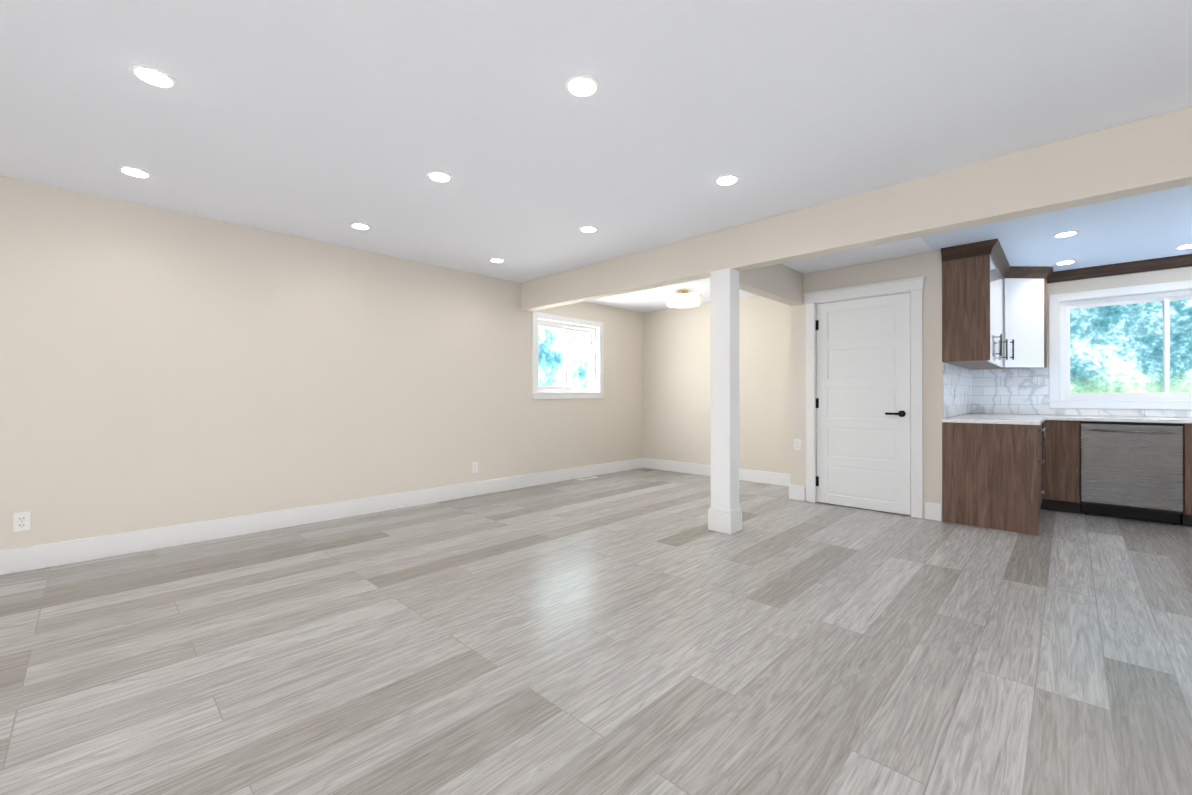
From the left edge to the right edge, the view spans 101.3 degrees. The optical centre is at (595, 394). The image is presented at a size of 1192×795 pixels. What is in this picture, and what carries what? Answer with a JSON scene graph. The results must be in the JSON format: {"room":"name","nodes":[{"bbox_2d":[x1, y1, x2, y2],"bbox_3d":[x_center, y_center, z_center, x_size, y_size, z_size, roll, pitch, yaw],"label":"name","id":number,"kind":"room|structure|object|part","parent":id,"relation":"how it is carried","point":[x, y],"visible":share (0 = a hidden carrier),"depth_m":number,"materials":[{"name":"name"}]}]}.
{"room":"empty living room","nodes":[
{"label":"empty living room","id":0,"kind":"room"},
{"bbox_2d":[0,175,642,550],"bbox_3d":[-2.318,-0.118,4.433,0.120,2.440,10.940,0,0,44],"label":"wall","id":1,"kind":"structure","parent":0,"point":[159,367],"depth_m":3.86,"materials":[{"name":"beige paint"}]},
{"bbox_2d":[13,511,30,531],"bbox_3d":[-3.572,0.788,3.042,0.009,0.116,0.072,0,0,44],"label":"outlet","id":2,"kind":"object","parent":1,"relation":"attached to","point":[21,521],"visible":1,"depth_m":3.04,"materials":[{"name":"white plastic"}]},
{"bbox_2d":[0,458,643,574],"bbox_3d":[-2.634,1.026,4.006,0.016,0.150,9.650,0,0,44],"label":"baseboard","id":3,"kind":"structure","parent":1,"relation":"attached to","point":[22,559],"depth_m":3.91,"materials":[{"name":"white wood"}]},
{"bbox_2d":[472,462,477,472],"bbox_3d":[-1.325,0.794,5.363,0.009,0.116,0.072,0,0,44],"label":"outlet","id":4,"kind":"object","parent":1,"relation":"attached to","point":[474,467],"visible":1,"depth_m":5.36,"materials":[{"name":"white plastic"}]},
{"bbox_2d":[531,311,604,398],"bbox_3d":[-0.375,-0.483,6.416,0.145,1.064,1.278,0,0,44],"label":"dining room window","id":5,"kind":"structure","parent":1,"relation":"in","point":[566,328],"depth_m":6.44,"materials":[{"name":"white plastic"}]},
{"bbox_2d":[0,468,1191,794],"bbox_3d":[0.991,1.124,1.227,9.330,0.060,10.940,0,0,44],"label":"floor","id":6,"kind":"structure","parent":0,"point":[638,632],"depth_m":2.06,"materials":[{"name":"laminate"}]},
{"bbox_2d":[576,476,596,479],"bbox_3d":[-0.122,1.104,6.494,0.105,0.007,0.320,0,0,44],"label":"floor vent","id":7,"kind":"object","parent":6,"relation":"in","point":[590,477],"visible":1,"depth_m":6.45,"materials":[{"name":"white plastic"}]},
{"bbox_2d":[708,268,741,533],"bbox_3d":[1.054,0.046,3.994,0.207,2.110,0.192,0,0,44],"label":"post","id":8,"kind":"object","parent":6,"relation":"on","point":[724,513],"visible":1,"depth_m":3.93,"materials":[{"name":"white wood"}]},
{"bbox_2d":[942,422,1041,534],"bbox_3d":[3.425,0.669,4.239,0.617,0.864,0.536,0,0,44],"label":"base cabinet","id":9,"kind":"object","parent":6,"relation":"on","point":[1012,477],"depth_m":4.03,"materials":[{"name":"brown wood"}]},
{"bbox_2d":[942,414,1046,424],"bbox_3d":[3.639,0.222,4.445,0.638,0.030,1.140,0,0,44],"label":"countertop","id":10,"kind":"structure","parent":9,"relation":"on","point":[1008,419],"depth_m":4.19,"materials":[{"name":"stone"}]},
{"bbox_2d":[1042,420,1045,508],"bbox_3d":[3.789,0.670,4.617,0.613,0.864,0.513,0,0,44],"label":"base cabinet","id":11,"kind":"object","parent":6,"relation":"on","point":[1044,423],"depth_m":4.66,"materials":[{"name":"brown wood"}]},
{"bbox_2d":[1046,420,1079,512],"bbox_3d":[4.557,0.671,4.803,0.272,0.864,0.598,0,0,44],"label":"base cabinet","id":12,"kind":"object","parent":6,"relation":"on","point":[1062,436],"depth_m":4.58,"materials":[{"name":"brown wood"}]},
{"bbox_2d":[1080,421,1182,524],"bbox_3d":[4.849,0.672,4.467,0.608,0.860,0.619,0,0,44],"label":"dishwasher","id":13,"kind":"object","parent":6,"relation":"on","point":[1132,470],"visible":0.98,"depth_m":4.27,"materials":[{"name":"silver metal"}]},
{"bbox_2d":[1180,423,1191,526],"bbox_3d":[5.422,0.669,3.966,0.903,0.864,0.598,0,0,44],"label":"base cabinet","id":14,"kind":"object","parent":6,"relation":"on","point":[1186,516],"depth_m":4.06,"materials":[{"name":"brown wood"}]},
{"bbox_2d":[983,414,1191,423],"bbox_3d":[5.287,0.221,4.078,3.518,0.030,0.626,0,0,44],"label":"countertop","id":15,"kind":"structure","parent":14,"relation":"on","point":[1049,417],"depth_m":4.39,"materials":[{"name":"stone"}]},
{"bbox_2d":[0,0,1191,282],"bbox_3d":[0.991,-1.361,1.233,9.330,0.030,10.940,0,0,44],"label":"ceiling","id":16,"kind":"structure","parent":0,"point":[324,120],"depth_m":2.26,"materials":[{"name":"white paint"}]},
{"bbox_2d":[117,166,152,177],"bbox_3d":[-2.767,-1.337,2.937,0.156,0.010,0.156,0,0,44],"label":"recessed light","id":17,"kind":"object","parent":16,"relation":"in","point":[134,172],"visible":0.98,"depth_m":2.93,"materials":[{"name":"white plastic"}]},
{"bbox_2d":[129,64,177,88],"bbox_3d":[-1.862,-1.339,2.060,0.156,0.010,0.156,0,0,44],"label":"recessed light","id":18,"kind":"object","parent":16,"relation":"in","point":[153,76],"visible":1,"depth_m":2.05,"materials":[{"name":"white plastic"}]},
{"bbox_2d":[350,222,370,229],"bbox_3d":[-1.863,-1.334,3.871,0.156,0.010,0.156,0,0,44],"label":"recessed light","id":19,"kind":"object","parent":16,"relation":"in","point":[359,226],"visible":1,"depth_m":3.86,"materials":[{"name":"white"}]},
{"bbox_2d":[426,170,452,182],"bbox_3d":[-0.958,-1.336,2.994,0.156,0.010,0.156,0,0,44],"label":"recessed light","id":20,"kind":"object","parent":16,"relation":"in","point":[439,176],"visible":1,"depth_m":2.98,"materials":[{"name":"white plastic"}]},
{"bbox_2d":[489,258,504,262],"bbox_3d":[-0.981,-1.332,4.840,0.156,0.010,0.156,0,0,44],"label":"recessed light","id":21,"kind":"object","parent":16,"relation":"in","point":[497,260],"visible":1,"depth_m":4.82,"materials":[{"name":"white"}]},
{"bbox_2d":[564,74,599,97],"bbox_3d":[-0.060,-1.339,2.125,0.156,0.010,0.156,0,0,44],"label":"recessed light","id":22,"kind":"object","parent":16,"relation":"in","point":[582,86],"visible":1,"depth_m":2.11,"materials":[{"name":"white plastic"}]},
{"bbox_2d":[579,225,597,232],"bbox_3d":[-0.061,-1.334,3.935,0.156,0.010,0.156,0,0,44],"label":"recessed light","id":23,"kind":"object","parent":16,"relation":"in","point":[588,229],"visible":0.98,"depth_m":3.93,"materials":[{"name":"white"}]},
{"bbox_2d":[714,174,739,185],"bbox_3d":[0.816,-1.336,3.045,0.156,0.010,0.156,0,0,44],"label":"recessed light","id":24,"kind":"object","parent":16,"relation":"in","point":[727,180],"visible":1,"depth_m":3.04,"materials":[{"name":"white plastic"}]},
{"bbox_2d":[739,264,802,305],"bbox_3d":[1.601,-1.143,4.623,0.130,0.390,1.480,0,0,44],"label":"beam","id":25,"kind":"structure","parent":16,"relation":"attached to","point":[781,283],"depth_m":4.67,"materials":[{"name":"beige paint"}]},
{"bbox_2d":[521,106,1191,311],"bbox_3d":[2.417,-1.177,2.706,9.090,0.330,0.140,0,0,44],"label":"beam","id":26,"kind":"structure","parent":16,"relation":"attached to","point":[1144,156],"depth_m":2.99,"materials":[{"name":"beige paint"}]},
{"bbox_2d":[643,295,790,473],"bbox_3d":[1.677,-0.113,6.634,2.560,2.440,0.120,0,0,44],"label":"wall","id":27,"kind":"structure","parent":0,"point":[676,384],"depth_m":6.71,"materials":[{"name":"beige paint"}]},
{"bbox_2d":[644,458,790,485],"bbox_3d":[1.641,1.032,6.572,2.530,0.150,0.016,0,0,44],"label":"baseboard","id":28,"kind":"structure","parent":27,"relation":"attached to","point":[765,477],"depth_m":6.69,"materials":[{"name":"white wood"}]},
{"bbox_2d":[790,250,943,518],"bbox_3d":[2.588,-0.117,4.778,1.330,2.440,0.120,0,0,44],"label":"wall","id":29,"kind":"structure","parent":0,"point":[928,265],"depth_m":4.42,"materials":[{"name":"beige paint"}]},
{"bbox_2d":[784,482,804,499],"bbox_3d":[2.301,1.029,5.432,0.036,0.150,0.696,0,0,44],"label":"baseboard","id":30,"kind":"structure","parent":29,"relation":"attached to","point":[795,491],"depth_m":5.14,"materials":[{"name":"white wood"}]},
{"bbox_2d":[794,439,800,450],"bbox_3d":[2.119,0.524,5.140,0.072,0.116,0.009,0,0,44],"label":"outlet","id":31,"kind":"object","parent":29,"relation":"attached to","point":[797,444],"visible":1,"depth_m":5.14,"materials":[{"name":"white plastic"}]},
{"bbox_2d":[816,293,910,514],"bbox_3d":[2.551,0.081,4.727,0.832,2.027,0.096,0,0,44],"label":"door","id":32,"kind":"structure","parent":29,"relation":"in","point":[863,402],"depth_m":4.70,"materials":[{"name":"white paint"}]},
{"bbox_2d":[803,276,925,517],"bbox_3d":[2.586,0.023,4.758,1.067,2.160,0.153,0,0,44],"label":"door frame","id":33,"kind":"structure","parent":29,"relation":"attached to","point":[913,286],"depth_m":4.54,"materials":[{"name":"white wood"}]},
{"bbox_2d":[941,240,986,261],"bbox_3d":[3.107,-1.215,4.142,0.300,0.105,0.054,0,0,44],"label":"crown molding","id":34,"kind":"structure","parent":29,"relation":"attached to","point":[974,249],"depth_m":4.13,"materials":[{"name":"brown wood"}]},
{"bbox_2d":[586,185,1191,312],"bbox_3d":[3.547,-1.304,3.874,9.090,0.069,3.350,0,0,44],"label":"ceiling","id":35,"kind":"structure","parent":0,"point":[1152,225],"depth_m":4.04,"materials":[{"name":"white paint"}]},
{"bbox_2d":[667,290,700,307],"bbox_3d":[1.058,-1.171,5.924,0.400,0.185,0.406,0,0,44],"label":"light","id":36,"kind":"object","parent":35,"relation":"attached to","point":[684,299],"visible":1,"depth_m":5.80,"materials":[{"name":"white glass"}]},
{"bbox_2d":[1052,230,1078,237],"bbox_3d":[3.696,-1.264,3.848,0.156,0.010,0.156,0,0,44],"label":"recessed light","id":37,"kind":"object","parent":35,"relation":"in","point":[1065,234],"visible":0.96,"depth_m":3.84,"materials":[{"name":"white"}]},
{"bbox_2d":[1054,260,1076,264],"bbox_3d":[4.478,-1.262,4.663,0.156,0.010,0.156,0,0,44],"label":"recessed light","id":38,"kind":"object","parent":35,"relation":"in","point":[1065,262],"visible":0.98,"depth_m":4.64,"materials":[{"name":"white"}]},
{"bbox_2d":[1175,244,1191,248],"bbox_3d":[5.035,-1.264,4.152,0.156,0.010,0.156,0,0,44],"label":"recessed light","id":39,"kind":"object","parent":35,"relation":"in","point":[1185,246],"visible":0.98,"depth_m":4.16,"materials":[{"name":"white"}]},
{"bbox_2d":[972,267,1191,504],"bbox_3d":[6.151,-0.120,3.765,5.440,2.440,0.120,0,0,44],"label":"wall","id":40,"kind":"structure","parent":0,"point":[1150,277],"depth_m":4.75,"materials":[{"name":"beige paint"}]},
{"bbox_2d":[994,278,1046,368],"bbox_3d":[4.255,-0.726,5.092,0.628,0.880,0.608,0,0,44],"label":"upper cabinet","id":41,"kind":"object","parent":40,"relation":"attached to","point":[1026,298],"depth_m":4.87,"materials":[{"name":"white wood"}]},
{"bbox_2d":[987,238,1054,283],"bbox_3d":[3.947,-1.214,4.500,0.354,0.105,1.739,0,0,44],"label":"crown molding","id":42,"kind":"structure","parent":40,"relation":"attached to","point":[993,249],"depth_m":4.82,"materials":[{"name":"brown wood"}]},
{"bbox_3d":[4.270,-1.213,4.848,0.210,0.105,0.322,0,0,44],"label":"kitchen crown mould","id":43,"kind":"part","parent":42,"relation":"part of","materials":[{"name":"brown wood"}]},
{"bbox_3d":[4.571,-1.213,4.929,0.054,0.105,0.256,0,0,44],"label":"kitchen crown mould","id":44,"kind":"part","parent":42,"relation":"part of","materials":[{"name":"brown wood"}]},
{"bbox_2d":[974,368,1191,417],"bbox_3d":[5.495,-0.041,4.308,3.499,0.491,0.008,0,0,44],"label":"tile backsplash","id":45,"kind":"structure","parent":40,"relation":"attached to","point":[1009,391],"depth_m":5.22,"materials":[{"name":"tile"}]},
{"bbox_2d":[1048,280,1191,409],"bbox_3d":[5.314,-0.453,4.551,1.631,1.172,0.145,0,0,44],"label":"kitchen window","id":46,"kind":"structure","parent":40,"relation":"in","point":[1166,298],"depth_m":4.78,"materials":[{"name":"white plastic"}]},
{"bbox_2d":[1055,254,1191,282],"bbox_3d":[6.064,-1.216,3.728,3.870,0.105,0.054,0,0,44],"label":"crown molding","id":47,"kind":"structure","parent":40,"relation":"attached to","point":[1180,261],"depth_m":4.68,"materials":[{"name":"brown wood"}]},
{"bbox_3d":[3.631,-0.117,4.986,0.120,2.440,1.630,0,0,44],"label":"wall","id":48,"kind":"structure","parent":0,"visible":0},
{"bbox_2d":[942,362,973,417],"bbox_3d":[3.630,-0.039,4.890,0.008,0.491,1.710,0,0,44],"label":"tile backsplash","id":49,"kind":"structure","parent":48,"relation":"attached to","point":[961,378],"depth_m":4.81,"materials":[{"name":"tile"}]},
{"bbox_2d":[942,254,997,365],"bbox_3d":[3.338,-0.728,4.360,0.328,0.880,0.585,0,0,44],"label":"upper cabinet","id":50,"kind":"object","parent":48,"relation":"attached to","point":[992,318],"depth_m":4.16,"materials":[{"name":"brown wood"}]},
{"bbox_2d":[959,269,1005,369],"bbox_3d":[3.739,-0.727,4.774,0.328,0.880,0.567,0,0,44],"label":"upper cabinet","id":51,"kind":"object","parent":48,"relation":"attached to","point":[1001,281],"depth_m":4.79,"materials":[{"name":"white wood"}]},
{"bbox_2d":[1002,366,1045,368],"bbox_3d":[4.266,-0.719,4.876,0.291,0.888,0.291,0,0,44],"label":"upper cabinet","id":52,"kind":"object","parent":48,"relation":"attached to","point":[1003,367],"depth_m":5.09,"materials":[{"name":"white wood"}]},
{"label":"outside","id":53,"kind":"structure","parent":0,"visible":0},
{"bbox_2d":[539,326,588,386],"bbox_3d":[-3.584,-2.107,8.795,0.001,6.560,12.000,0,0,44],"label":"trees","id":54,"kind":"object","parent":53,"point":[545,361],"depth_m":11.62,"materials":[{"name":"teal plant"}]},
{"bbox_2d":[1070,299,1191,392],"bbox_3d":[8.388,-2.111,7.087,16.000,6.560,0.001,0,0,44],"label":"window glass","id":55,"kind":"object","parent":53,"point":[1085,313],"depth_m":7.40,"materials":[{"name":"clear glass"}]}
]}

